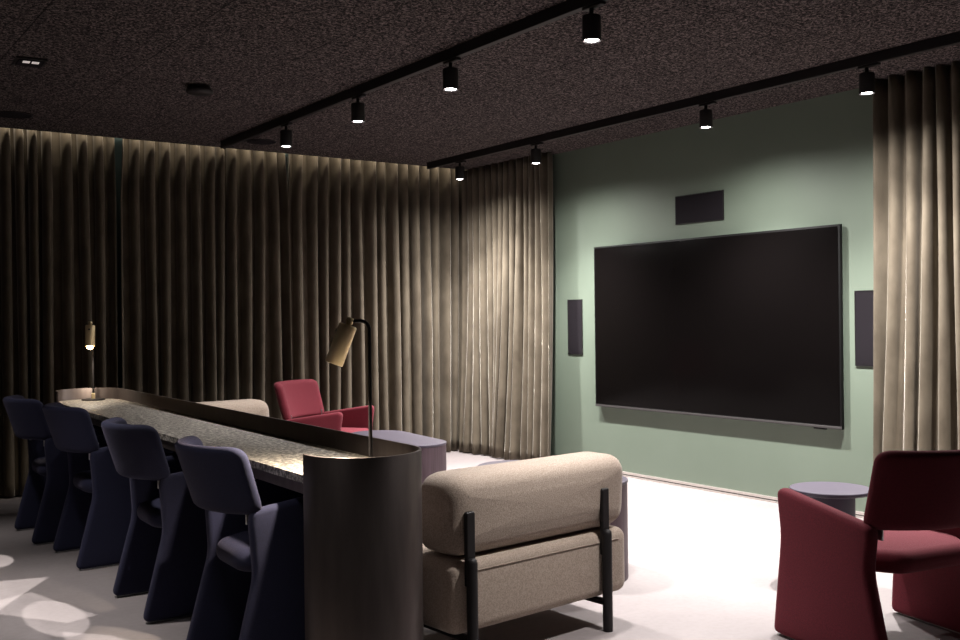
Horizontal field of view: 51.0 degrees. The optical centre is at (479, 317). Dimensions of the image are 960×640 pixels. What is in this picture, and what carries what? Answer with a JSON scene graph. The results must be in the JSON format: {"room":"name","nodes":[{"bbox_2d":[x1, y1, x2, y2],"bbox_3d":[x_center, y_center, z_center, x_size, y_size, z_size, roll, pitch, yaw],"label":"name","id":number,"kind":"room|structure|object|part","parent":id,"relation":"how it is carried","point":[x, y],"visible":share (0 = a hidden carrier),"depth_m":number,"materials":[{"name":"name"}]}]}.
{"room":"screening room","nodes":[
{"label":"screening room","id":0,"kind":"room"},
{"bbox_2d":[114,138,287,387],"bbox_3d":[-3.797,-0.159,7.301,8.661,2.905,0.100,-1,0,-35],"label":"wall","id":1,"kind":"structure","parent":0,"point":[117,141],"depth_m":7.92,"materials":[{"name":"teal paint"}]},
{"bbox_2d":[0,0,959,169],"bbox_3d":[-0.274,-1.382,2.576,8.961,0.020,10.900,-1,0,-35],"label":"ceiling","id":2,"kind":"structure","parent":0,"point":[124,69],"depth_m":5.43,"materials":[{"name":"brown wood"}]},
{"bbox_2d":[0,111,32,118],"bbox_3d":[-3.078,-1.337,6.631,0.236,0.006,0.236,-1,0,-35],"label":"ceiling speaker","id":3,"kind":"object","parent":2,"relation":"attached to","point":[6,114],"visible":1,"depth_m":6.64,"materials":[{"name":"black"}]},
{"bbox_2d":[12,55,47,67],"bbox_3d":[-2.362,-1.338,5.276,0.150,0.019,0.170,-1,0,-31],"label":"recessed light","id":4,"kind":"object","parent":2,"relation":"in","point":[19,60],"visible":1,"depth_m":5.24,"materials":[{"name":"black"}]},
{"bbox_2d":[0,127,117,496],"bbox_3d":[-4.821,-0.050,6.146,5.056,2.688,0.230,-1,0,-36],"label":"curtain","id":5,"kind":"object","parent":2,"relation":"hanging from","point":[58,243],"visible":0.7,"depth_m":7.37,"materials":[{"name":"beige fabric"}]},
{"bbox_2d":[186,83,212,95],"bbox_3d":[-1.641,-1.331,5.885,0.156,0.050,0.156,-1,0,-35],"label":"smoke detector","id":6,"kind":"object","parent":2,"relation":"attached to","point":[196,89],"visible":1,"depth_m":5.84,"materials":[{"name":"black plastic"}]},
{"bbox_2d":[121,139,291,418],"bbox_3d":[-2.171,-0.081,8.021,1.375,2.688,0.224,-1,0,-35],"label":"curtain","id":7,"kind":"object","parent":2,"relation":"hanging from","point":[206,279],"visible":0.72,"depth_m":8.00,"materials":[{"name":"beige fabric"}]},
{"bbox_2d":[246,139,276,144],"bbox_3d":[-1.685,-1.353,7.743,0.236,0.006,0.236,-1,0,-35],"label":"ceiling speaker","id":8,"kind":"object","parent":2,"relation":"attached to","point":[250,141],"visible":1,"depth_m":7.72,"materials":[{"name":"black metal"}]},
{"bbox_2d":[220,0,608,148],"bbox_3d":[1.044,-1.359,3.466,0.040,0.057,10.428,-1,0,-35],"label":"track","id":9,"kind":"object","parent":2,"relation":"attached to","point":[569,7],"visible":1,"depth_m":5.29,"materials":[{"name":"black metal"}]},
{"bbox_2d":[280,122,292,147],"bbox_3d":[-1.300,-1.229,6.770,0.081,0.152,0.120,-1,0,-35],"label":"track spotlight","id":10,"kind":"object","parent":9,"relation":"hanging from","point":[285,135],"visible":1,"depth_m":6.75,"materials":[{"name":"black metal"}]},
{"bbox_2d":[351,94,365,122],"bbox_3d":[-0.715,-1.236,5.947,0.081,0.152,0.120,-1,0,-35],"label":"track spotlight","id":11,"kind":"object","parent":9,"relation":"hanging from","point":[357,108],"visible":1,"depth_m":5.92,"materials":[{"name":"black metal"}]},
{"bbox_2d":[443,57,460,91],"bbox_3d":[-0.142,-1.242,5.139,0.081,0.152,0.120,-1,0,-35],"label":"track spotlight","id":12,"kind":"object","parent":9,"relation":"hanging from","point":[450,74],"visible":1,"depth_m":5.12,"materials":[{"name":"black metal"}]},
{"bbox_2d":[582,0,605,43],"bbox_3d":[0.483,-1.249,4.258,0.081,0.152,0.120,-1,0,-35],"label":"track spotlight","id":13,"kind":"object","parent":9,"relation":"hanging from","point":[591,22],"visible":1,"depth_m":4.24,"materials":[{"name":"black metal"}]},
{"bbox_2d":[459,151,552,459],"bbox_3d":[0.216,-0.070,8.851,0.206,2.611,1.276,-1,0,-35],"label":"curtain","id":14,"kind":"object","parent":2,"relation":"hanging from","point":[507,346],"visible":0.98,"depth_m":8.84,"materials":[{"name":"beige fabric"}]},
{"bbox_2d":[427,31,959,168],"bbox_3d":[2.586,-1.377,4.610,0.040,0.057,10.508,-1,0,-35],"label":"track","id":15,"kind":"object","parent":2,"relation":"attached to","point":[950,39],"visible":1,"depth_m":6.08,"materials":[{"name":"black metal"}]},
{"bbox_2d":[455,160,465,179],"bbox_3d":[-0.162,-1.242,8.485,0.081,0.152,0.120,-1,0,-35],"label":"track spotlight","id":16,"kind":"object","parent":15,"relation":"hanging from","point":[459,170],"visible":1,"depth_m":8.46,"materials":[{"name":"black metal"}]},
{"bbox_2d":[530,142,542,163],"bbox_3d":[0.434,-1.249,7.645,0.081,0.152,0.120,-1,0,-35],"label":"track spotlight","id":17,"kind":"object","parent":15,"relation":"hanging from","point":[535,153],"visible":1,"depth_m":7.62,"materials":[{"name":"black metal"}]},
{"bbox_2d":[699,101,716,128],"bbox_3d":[1.418,-1.260,6.258,0.081,0.152,0.120,-1,0,-35],"label":"track spotlight","id":18,"kind":"object","parent":15,"relation":"hanging from","point":[705,115],"visible":1,"depth_m":6.24,"materials":[{"name":"black metal"}]},
{"bbox_2d":[858,62,880,94],"bbox_3d":[2.069,-1.268,5.341,0.081,0.152,0.120,-1,0,-35],"label":"track spotlight","id":19,"kind":"object","parent":15,"relation":"hanging from","point":[866,79],"visible":1,"depth_m":5.32,"materials":[{"name":"black metal"}]},
{"bbox_2d":[873,61,959,462],"bbox_3d":[2.982,-0.102,4.978,0.201,2.611,2.268,-1,0,-35],"label":"curtain","id":20,"kind":"object","parent":2,"relation":"hanging from","point":[916,115],"visible":0.86,"depth_m":5.71,"materials":[{"name":"beige fabric"}]},
{"bbox_2d":[0,448,959,639],"bbox_3d":[-0.388,1.305,2.780,8.961,0.100,11.400,-1,0,-35],"label":"floor","id":21,"kind":"structure","parent":0,"point":[703,565],"depth_m":4.65,"materials":[{"name":"carpet"}]},
{"bbox_2d":[3,395,103,544],"bbox_3d":[-2.483,0.869,5.962,0.619,0.820,0.532,-1,0,-35],"label":"dining chair","id":22,"kind":"object","parent":21,"relation":"on","point":[43,498],"visible":0.55,"depth_m":5.71,"materials":[{"name":"blue fabric"}]},
{"bbox_3d":[-2.652,0.581,5.845,0.214,0.240,0.516,-1,0,-35],"label":"backrest","id":23,"kind":"part","parent":22,"relation":"part of","materials":[{"name":"blue fabric"}]},
{"bbox_3d":[-2.426,0.876,6.003,0.435,0.097,0.402,-1,0,-35],"label":"seat","id":24,"kind":"part","parent":22,"relation":"part of","materials":[{"name":"blue fabric"}]},
{"bbox_3d":[-2.578,0.952,6.180,0.524,0.644,0.066,-1,0,-35],"label":"panel","id":25,"kind":"part","parent":22,"relation":"part of","materials":[{"name":"blue fabric"}]},
{"bbox_3d":[-2.308,0.949,5.800,0.524,0.644,0.066,-1,0,-35],"label":"panel","id":26,"kind":"part","parent":22,"relation":"part of","materials":[{"name":"blue fabric"}]},
{"bbox_2d":[42,402,174,569],"bbox_3d":[-2.000,0.863,5.376,0.619,0.820,0.532,-1,0,-36],"label":"dining chair","id":27,"kind":"object","parent":21,"relation":"on","point":[95,518],"visible":0.7,"depth_m":5.14,"materials":[{"name":"blue fabric"}]},
{"bbox_3d":[-2.167,0.575,5.257,0.214,0.240,0.516,-1,0,-36],"label":"backrest","id":28,"kind":"part","parent":27,"relation":"part of","materials":[{"name":"blue fabric"}]},
{"bbox_3d":[-2.097,0.946,5.593,0.524,0.644,0.066,-1,0,-36],"label":"panel","id":29,"kind":"part","parent":27,"relation":"part of","materials":[{"name":"blue fabric"}]},
{"bbox_3d":[-1.943,0.870,5.417,0.435,0.097,0.402,-1,0,-36],"label":"seat","id":30,"kind":"part","parent":27,"relation":"part of","materials":[{"name":"blue fabric"}]},
{"bbox_3d":[-1.823,0.943,5.215,0.524,0.644,0.066,-1,0,-36],"label":"panel","id":31,"kind":"part","parent":27,"relation":"part of","materials":[{"name":"blue fabric"}]},
{"bbox_2d":[101,417,258,622],"bbox_3d":[-1.351,0.856,4.473,0.619,0.820,0.532,-1,0,-34],"label":"dining chair","id":32,"kind":"object","parent":21,"relation":"on","point":[164,554],"visible":0.69,"depth_m":4.24,"materials":[{"name":"blue fabric"}]},
{"bbox_3d":[-1.523,0.568,4.359,0.214,0.240,0.516,-1,0,-34],"label":"backrest","id":33,"kind":"part","parent":32,"relation":"part of","materials":[{"name":"blue fabric"}]},
{"bbox_3d":[-1.442,0.939,4.692,0.524,0.644,0.066,-1,0,-34],"label":"panel","id":34,"kind":"part","parent":32,"relation":"part of","materials":[{"name":"blue fabric"}]},
{"bbox_3d":[-1.294,0.863,4.512,0.435,0.097,0.402,-1,0,-34],"label":"seat","id":35,"kind":"part","parent":32,"relation":"part of","materials":[{"name":"blue fabric"}]},
{"bbox_3d":[-1.180,0.936,4.307,0.524,0.644,0.066,-1,0,-34],"label":"panel","id":36,"kind":"part","parent":32,"relation":"part of","materials":[{"name":"blue fabric"}]},
{"bbox_2d":[195,399,268,416],"bbox_3d":[-1.788,0.927,6.764,0.930,0.688,0.672,-1,0,-39],"label":"lounge seat","id":37,"kind":"object","parent":21,"relation":"on","point":[254,406],"visible":0.03,"depth_m":7.00,"materials":[{"name":"beige fabric"}]},
{"bbox_2d":[55,388,423,639],"bbox_3d":[-1.496,0.867,5.072,0.424,0.800,4.309,-1,0,-34],"label":"bar counter","id":38,"kind":"object","parent":21,"relation":"on","point":[363,542],"depth_m":3.32,"materials":[{"name":"metal"}]},
{"bbox_2d":[81,321,104,400],"bbox_3d":[-2.597,0.290,6.757,0.152,0.531,0.181,-1,0,-35],"label":"lamp","id":39,"kind":"object","parent":38,"relation":"on","point":[90,328],"visible":1,"depth_m":6.69,"materials":[{"name":"gold"}]},
{"bbox_3d":[-2.596,0.122,6.695,0.069,0.147,0.075,-1,0,-35],"label":"lamp shade","id":40,"kind":"part","parent":39,"relation":"part of","materials":[{"name":"gold metal"}]},
{"bbox_2d":[59,399,368,482],"bbox_3d":[-1.500,0.556,5.072,0.403,0.027,4.288,-1,0,-34],"label":"countertop","id":41,"kind":"structure","parent":38,"relation":"on","point":[281,456],"depth_m":4.59,"materials":[{"name":"grey stone"}]},
{"bbox_2d":[325,317,372,456],"bbox_3d":[-0.407,0.264,3.447,0.211,0.532,0.168,-1,0,-35],"label":"lamp","id":42,"kind":"object","parent":38,"relation":"on","point":[344,335],"visible":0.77,"depth_m":3.44,"materials":[{"name":"gold"}]},
{"bbox_3d":[-0.477,0.092,3.448,0.108,0.153,0.063,-1,0,-5],"label":"lamp shade","id":43,"kind":"part","parent":42,"relation":"part of","materials":[{"name":"gold metal"}]},
{"bbox_2d":[174,436,304,639],"bbox_3d":[-0.798,0.849,3.704,0.619,0.820,0.532,-1,0,-34],"label":"dining chair","id":44,"kind":"object","parent":21,"relation":"on","point":[251,587],"visible":0.73,"depth_m":3.49,"materials":[{"name":"blue fabric"}]},
{"bbox_3d":[-0.971,0.561,3.591,0.214,0.240,0.516,-1,0,-34],"label":"backrest","id":45,"kind":"part","parent":44,"relation":"part of","materials":[{"name":"blue fabric"}]},
{"bbox_3d":[-0.740,0.856,3.743,0.435,0.097,0.402,-1,0,-34],"label":"seat","id":46,"kind":"part","parent":44,"relation":"part of","materials":[{"name":"blue fabric"}]},
{"bbox_3d":[-0.629,0.929,3.536,0.524,0.644,0.066,-1,0,-34],"label":"panel","id":47,"kind":"part","parent":44,"relation":"part of","materials":[{"name":"blue fabric"}]},
{"bbox_2d":[274,379,373,432],"bbox_3d":[-1.228,0.877,7.708,0.670,0.775,0.677,-1,0,17],"label":"armchair","id":48,"kind":"object","parent":21,"relation":"on","point":[296,399],"visible":0.38,"depth_m":7.86,"materials":[{"name":"red fabric"}]},
{"bbox_3d":[-1.438,0.637,7.771,0.237,0.290,0.628,-1,0,17],"label":"backrest","id":49,"kind":"part","parent":48,"relation":"part of","materials":[{"name":"red fabric"}]},
{"bbox_3d":[-1.264,0.976,7.404,0.563,0.566,0.074,-1,0,17],"label":"panel","id":50,"kind":"part","parent":48,"relation":"part of","materials":[{"name":"red fabric"}]},
{"bbox_3d":[-1.089,0.974,7.982,0.563,0.566,0.074,-1,0,17],"label":"panel","id":51,"kind":"part","parent":48,"relation":"part of","materials":[{"name":"red fabric"}]},
{"bbox_3d":[-1.156,0.906,7.686,0.475,0.097,0.527,-1,0,17],"label":"seat","id":52,"kind":"part","parent":48,"relation":"part of","materials":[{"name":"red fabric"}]},
{"bbox_2d":[352,430,446,483],"bbox_3d":[-0.547,1.021,6.593,0.390,0.470,0.980,-1,0,-29],"label":"table","id":53,"kind":"object","parent":21,"relation":"on","point":[433,450],"visible":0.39,"depth_m":6.26,"materials":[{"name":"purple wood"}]},
{"bbox_2d":[422,452,624,639],"bbox_3d":[0.068,0.905,4.036,0.930,0.688,0.672,-1,0,-41],"label":"lounge seat","id":54,"kind":"object","parent":21,"relation":"on","point":[502,542],"visible":0.88,"depth_m":3.73,"materials":[{"name":"beige fabric"}]},
{"bbox_3d":[-0.217,1.141,3.763,0.028,0.027,0.592,-1,0,-41],"label":"rail","id":55,"kind":"part","parent":54,"relation":"part of","materials":[{"name":"black metal"}]},
{"bbox_3d":[-0.026,1.049,3.538,0.040,0.403,0.040,-1,0,-41],"label":"leg","id":56,"kind":"part","parent":54,"relation":"part of","materials":[{"name":"black metal"}]},
{"bbox_2d":[422,452,621,555],"bbox_3d":[0.179,0.708,3.903,0.930,0.295,0.258,-1,0,-41],"label":"cushion","id":57,"kind":"object","parent":54,"relation":"on","point":[521,506],"depth_m":3.74,"materials":[{"name":"beige fabric"}]},
{"bbox_2d":[423,525,624,634],"bbox_3d":[0.055,0.992,4.052,0.930,0.274,0.628,-1,0,-41],"label":"seat cushion","id":58,"kind":"object","parent":54,"relation":"on","point":[517,579],"depth_m":3.73,"materials":[{"name":"beige fabric"}]},
{"bbox_3d":[0.315,1.134,4.218,0.028,0.027,0.592,-1,0,-41],"label":"rail","id":59,"kind":"part","parent":54,"relation":"part of","materials":[{"name":"black metal"}]},
{"bbox_3d":[0.506,1.043,3.993,0.040,0.403,0.040,-1,0,-41],"label":"leg","id":60,"kind":"part","parent":54,"relation":"part of","materials":[{"name":"black metal"}]},
{"bbox_2d":[478,460,627,581],"bbox_3d":[0.351,1.011,5.060,0.416,0.470,0.960,-1,0,-34],"label":"table","id":61,"kind":"object","parent":21,"relation":"on","point":[621,521],"visible":0.12,"depth_m":4.74,"materials":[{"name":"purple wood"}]},
{"bbox_2d":[789,482,868,516],"bbox_3d":[1.649,1.016,4.718,0.373,0.431,0.373,-1,0,-35],"label":"side table","id":62,"kind":"object","parent":21,"relation":"on","point":[841,496],"visible":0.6,"depth_m":4.63,"materials":[{"name":"grey paint"}]},
{"bbox_2d":[774,450,959,639],"bbox_3d":[1.584,0.844,3.769,0.677,0.775,0.670,-1,0,-24],"label":"armchair","id":63,"kind":"object","parent":21,"relation":"on","point":[830,558],"visible":1,"depth_m":3.63,"materials":[{"name":"red fabric"}]},
{"bbox_3d":[1.288,0.946,3.693,0.074,0.566,0.563,-1,0,-24],"label":"panel","id":64,"kind":"part","parent":63,"relation":"part of","materials":[{"name":"red fabric"}]},
{"bbox_3d":[1.670,0.601,3.572,0.628,0.290,0.237,-1,0,-24],"label":"backrest","id":65,"kind":"part","parent":63,"relation":"part of","materials":[{"name":"red fabric"}]},
{"bbox_3d":[1.553,0.875,3.838,0.527,0.097,0.475,-1,0,-24],"label":"seat","id":66,"kind":"part","parent":63,"relation":"part of","materials":[{"name":"red fabric"}]},
{"bbox_3d":[1.838,0.940,3.942,0.074,0.566,0.563,-1,0,-24],"label":"panel","id":67,"kind":"part","parent":63,"relation":"part of","materials":[{"name":"red fabric"}]},
{"bbox_2d":[550,88,872,511],"bbox_3d":[3.086,-0.238,5.257,0.200,2.905,11.400,-1,0,-35],"label":"wall","id":68,"kind":"structure","parent":0,"point":[809,162],"depth_m":7.01,"materials":[{"name":"green paint"}]},
{"bbox_2d":[567,299,582,354],"bbox_3d":[0.787,0.078,8.321,0.008,0.455,0.181,-1,0,-35],"label":"wall speaker","id":69,"kind":"object","parent":68,"relation":"attached to","point":[574,307],"visible":1,"depth_m":8.31,"materials":[{"name":"black fabric"}]},
{"bbox_2d":[675,190,723,224],"bbox_3d":[1.569,-0.786,7.205,0.008,0.208,0.455,-1,0,-35],"label":"wall speaker","id":70,"kind":"object","parent":68,"relation":"attached to","point":[706,206],"visible":1,"depth_m":7.20,"materials":[{"name":"black fabric"}]},
{"bbox_2d":[594,224,843,429],"bbox_3d":[1.592,0.070,7.155,0.044,1.285,2.267,-1,0,-35],"label":"wall screen","id":71,"kind":"object","parent":68,"relation":"attached to","point":[740,326],"visible":1,"depth_m":6.95,"materials":[{"name":"black"}]},
{"bbox_3d":[1.583,0.693,7.143,0.004,0.017,2.265,-1,0,-35],"label":"trim","id":72,"kind":"part","parent":71,"relation":"part of","materials":[{"name":"grey plastic"}]},
{"bbox_2d":[622,471,863,518],"bbox_3d":[1.546,1.215,7.249,0.034,0.034,3.150,-1,0,-35],"label":"baseboard","id":73,"kind":"structure","parent":68,"relation":"attached to","point":[623,472],"depth_m":7.14,"materials":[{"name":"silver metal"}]},
{"bbox_2d":[854,290,872,366],"bbox_3d":[2.356,0.066,6.111,0.008,0.463,0.171,-1,0,-35],"label":"wall speaker","id":74,"kind":"object","parent":68,"relation":"attached to","point":[863,300],"visible":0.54,"depth_m":6.13,"materials":[{"name":"black fabric"}]},
{"bbox_3d":[-3.546,-1.584,7.184,8.961,0.060,0.600,-1,0,-35],"label":"trim","id":75,"kind":"structure","parent":0,"visible":0},
{"bbox_2d":[287,154,461,450],"bbox_3d":[-0.880,-0.096,8.963,1.822,2.688,0.239,-1,0,-35],"label":"curtain","id":76,"kind":"object","parent":75,"relation":"hanging from","point":[379,244],"visible":0.84,"depth_m":8.95,"materials":[{"name":"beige fabric"}]}
]}

